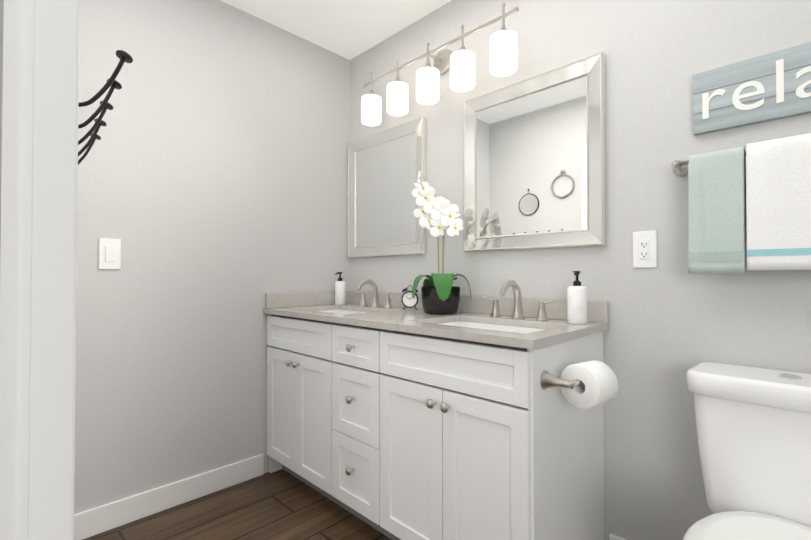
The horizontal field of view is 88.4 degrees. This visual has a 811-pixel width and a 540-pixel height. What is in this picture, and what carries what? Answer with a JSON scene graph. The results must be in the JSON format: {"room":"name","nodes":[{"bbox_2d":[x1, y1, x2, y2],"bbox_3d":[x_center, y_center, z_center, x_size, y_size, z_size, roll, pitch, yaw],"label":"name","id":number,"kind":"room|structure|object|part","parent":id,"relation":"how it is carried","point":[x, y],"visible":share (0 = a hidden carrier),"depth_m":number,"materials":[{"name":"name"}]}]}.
{"room":"bathroom","nodes":[
{"label":"bathroom","id":0,"kind":"room"},
{"bbox_2d":[74,0,349,513],"bbox_3d":[-1.375,-0.138,1.704,0.120,2.435,3.020,-1,-1,45],"label":"wall","id":1,"kind":"structure","parent":0,"point":[212,194],"depth_m":1.98,"materials":[{"name":"paint"}]},
{"bbox_2d":[99,238,120,268],"bbox_3d":[-1.237,-0.068,1.747,0.010,0.128,0.075,-1,-1,45],"label":"switch plate","id":2,"kind":"object","parent":1,"relation":"attached to","point":[109,253],"visible":1,"depth_m":1.74,"materials":[{"name":"white plastic"}]},
{"bbox_2d":[74,454,263,539],"bbox_3d":[-1.123,1.028,1.848,0.013,0.108,1.042,-1,-1,45],"label":"baseboard","id":3,"kind":"structure","parent":1,"relation":"attached to","point":[101,519],"depth_m":1.87,"materials":[{"name":"white wood"}]},
{"bbox_2d":[83,469,391,539],"bbox_3d":[-0.236,1.095,0.563,3.320,0.060,3.020,-1,-1,45],"label":"floor","id":4,"kind":"structure","parent":0,"point":[281,504],"depth_m":1.81,"materials":[{"name":"brown wood"}]},
{"bbox_2d":[263,307,603,539],"bbox_3d":[-0.016,0.654,1.883,1.538,0.856,0.594,-1,-1,45],"label":"bathroom vanity","id":5,"kind":"object","parent":4,"relation":"on","point":[396,422],"depth_m":1.46,"materials":[{"name":"white wood"}]},
{"bbox_2d":[265,291,608,342],"bbox_3d":[-0.003,0.173,1.889,1.560,0.106,0.577,-1,-1,45],"label":"countertop","id":6,"kind":"structure","parent":5,"relation":"on","point":[473,307],"depth_m":1.78,"materials":[{"name":"beige stone"}]},
{"bbox_2d":[335,272,344,304],"bbox_3d":[-0.397,0.110,2.505,0.062,0.196,0.072,-1,-1,45],"label":"soap dispenser","id":7,"kind":"object","parent":6,"relation":"on","point":[340,291],"visible":1,"depth_m":2.48,"materials":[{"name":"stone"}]},
{"bbox_2d":[355,279,395,307],"bbox_3d":[-0.206,0.127,2.307,0.343,0.157,0.159,-1,-1,45],"label":"faucet","id":8,"kind":"object","parent":6,"relation":"on","point":[375,300],"visible":1,"depth_m":2.32,"materials":[{"name":"silver metal"}]},
{"bbox_2d":[401,285,418,309],"bbox_3d":[0.023,0.138,2.098,0.086,0.125,0.036,0,-1,8],"label":"alarm clock","id":9,"kind":"object","parent":6,"relation":"on","point":[408,300],"visible":0.92,"depth_m":2.09,"materials":[{"name":"black"}]},
{"bbox_2d":[412,171,470,314],"bbox_3d":[0.157,-0.138,1.920,0.285,0.677,0.230,-1,-1,45],"label":"orchid","id":10,"kind":"object","parent":6,"relation":"on","point":[440,294],"visible":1,"depth_m":1.88,"materials":[{"name":"white plant"}]},
{"bbox_2d":[482,280,556,320],"bbox_3d":[0.427,0.119,1.681,0.343,0.157,0.159,-1,-1,45],"label":"faucet","id":11,"kind":"object","parent":6,"relation":"on","point":[518,309],"visible":1,"depth_m":1.70,"materials":[{"name":"silver metal"}]},
{"bbox_2d":[567,271,586,323],"bbox_3d":[0.627,0.100,1.525,0.068,0.191,0.075,-1,-1,45],"label":"soap dispenser","id":12,"kind":"object","parent":6,"relation":"on","point":[576,302],"visible":1,"depth_m":1.50,"materials":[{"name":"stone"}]},
{"bbox_2d":[540,360,617,409],"bbox_3d":[0.518,0.332,1.216,0.164,0.126,0.205,-1,-1,45],"label":"toilet paper holder","id":13,"kind":"object","parent":5,"relation":"attached to","point":[588,384],"visible":1,"depth_m":1.18,"materials":[{"name":"white paper"}]},
{"bbox_2d":[683,362,810,539],"bbox_3d":[0.851,0.674,0.928,0.442,0.792,0.712,-1,-1,45],"label":"toilet","id":14,"kind":"object","parent":4,"relation":"on","point":[753,427],"visible":1,"depth_m":1.08,"materials":[{"name":"white ceramic"}]},
{"bbox_2d":[221,0,451,59],"bbox_3d":[-0.236,-1.400,0.596,3.320,0.060,3.020,-1,-1,45],"label":"ceiling","id":15,"kind":"structure","parent":0,"point":[349,29],"depth_m":2.23,"materials":[{"name":"white paint"}]},
{"bbox_2d":[350,0,810,539],"bbox_3d":[0.826,-0.139,1.569,3.200,2.435,0.120,-1,-1,45],"label":"wall","id":16,"kind":"structure","parent":0,"point":[672,321],"depth_m":1.48,"materials":[{"name":"paint"}]},
{"bbox_2d":[348,117,425,257],"bbox_3d":[-0.129,-0.441,2.409,0.640,0.720,0.028,-1,-1,45],"label":"mirror","id":17,"kind":"object","parent":16,"relation":"attached to","point":[385,167],"visible":0.88,"depth_m":2.39,"materials":[{"name":"silver metal"}]},
{"bbox_2d":[361,2,518,125],"bbox_3d":[0.132,-0.967,2.052,0.980,0.297,0.180,-1,-1,45],"label":"sconce","id":18,"kind":"object","parent":16,"relation":"attached to","point":[442,61],"depth_m":1.97,"materials":[{"name":"white glass"}]},
{"bbox_3d":[-0.190,-0.885,2.322,0.114,0.141,0.114,-1,-1,45],"label":"vanity light sconce shade","id":19,"kind":"part","parent":18,"relation":"part of","materials":[{"name":"white glass"}]},
{"bbox_3d":[-0.041,-0.887,2.175,0.114,0.141,0.114,-1,-1,45],"label":"vanity light sconce shade","id":20,"kind":"part","parent":18,"relation":"part of","materials":[{"name":"white glass"}]},
{"bbox_3d":[0.109,-0.889,2.027,0.114,0.141,0.114,-1,-1,45],"label":"vanity light sconce shade","id":21,"kind":"part","parent":18,"relation":"part of","materials":[{"name":"white glass"}]},
{"bbox_3d":[0.258,-0.891,1.879,0.114,0.141,0.114,-1,-1,45],"label":"vanity light sconce shade","id":22,"kind":"part","parent":18,"relation":"part of","materials":[{"name":"white glass"}]},
{"bbox_3d":[0.407,-0.893,1.732,0.114,0.141,0.114,-1,-1,45],"label":"vanity light sconce shade","id":23,"kind":"part","parent":18,"relation":"part of","materials":[{"name":"white glass"}]},
{"bbox_2d":[463,51,605,251],"bbox_3d":[0.512,-0.449,1.775,0.640,0.720,0.028,-1,-1,45],"label":"mirror","id":24,"kind":"object","parent":16,"relation":"attached to","point":[534,162],"visible":0.96,"depth_m":1.73,"materials":[{"name":"silver metal"}]},
{"bbox_2d":[609,533,625,539],"bbox_3d":[1.127,1.019,1.161,1.060,0.108,0.013,-1,-1,45],"label":"baseboard","id":25,"kind":"structure","parent":16,"relation":"attached to","point":[613,537],"depth_m":1.52,"materials":[{"name":"white wood"}]},
{"bbox_2d":[633,230,656,267],"bbox_3d":[0.838,-0.072,1.463,0.075,0.128,0.008,-1,-1,45],"label":"electrical outlet plate","id":26,"kind":"object","parent":16,"relation":"attached to","point":[644,249],"visible":1,"depth_m":1.46,"materials":[{"name":"white plastic"}]},
{"bbox_2d":[672,151,745,175],"bbox_3d":[1.113,-0.342,1.140,0.673,0.048,0.087,-1,-1,45],"label":"towel rail","id":27,"kind":"object","parent":16,"relation":"attached to","point":[680,168],"visible":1,"depth_m":1.35,"materials":[{"name":"silver metal"}]},
{"bbox_2d":[688,146,746,273],"bbox_3d":[0.938,-0.175,1.258,0.134,0.373,0.059,-1,-1,45],"label":"hanging towel","id":28,"kind":"object","parent":27,"relation":"hanging from","point":[717,237],"visible":1,"depth_m":1.24,"materials":[{"name":"green fabric"}]},
{"bbox_2d":[746,133,810,269],"bbox_3d":[1.077,-0.184,1.122,0.243,0.368,0.069,-1,-1,45],"label":"hanging towel","id":29,"kind":"object","parent":27,"relation":"hanging from","point":[778,193],"visible":1,"depth_m":1.14,"materials":[{"name":"white fabric"}]},
{"bbox_2d":[693,42,810,134],"bbox_3d":[1.097,-0.539,1.204,0.443,0.195,0.022,-1,-1,45],"label":"sign","id":30,"kind":"object","parent":16,"relation":"attached to","point":[775,85],"visible":1,"depth_m":1.25,"materials":[{"name":"paint"}]},
{"bbox_3d":[-0.602,-0.153,0.537,2.620,2.435,0.115,-1,-1,45],"label":"wall","id":31,"kind":"structure","parent":0,"visible":0},
{"bbox_2d":[0,0,34,539],"bbox_3d":[-0.058,-0.001,-0.003,0.960,2.115,0.145,-1,-1,45],"label":"door frame","id":32,"kind":"structure","parent":31,"relation":"attached to","point":[17,34],"depth_m":0.33,"materials":[{"name":"white wood"}]},
{"bbox_2d":[29,0,132,539],"bbox_3d":[-0.527,0.045,0.667,0.110,2.018,0.800,1,-1,-41],"label":"door leaf","id":33,"kind":"structure","parent":31,"relation":"in","point":[53,309],"depth_m":0.34,"materials":[{"name":"white wood"}]}
]}

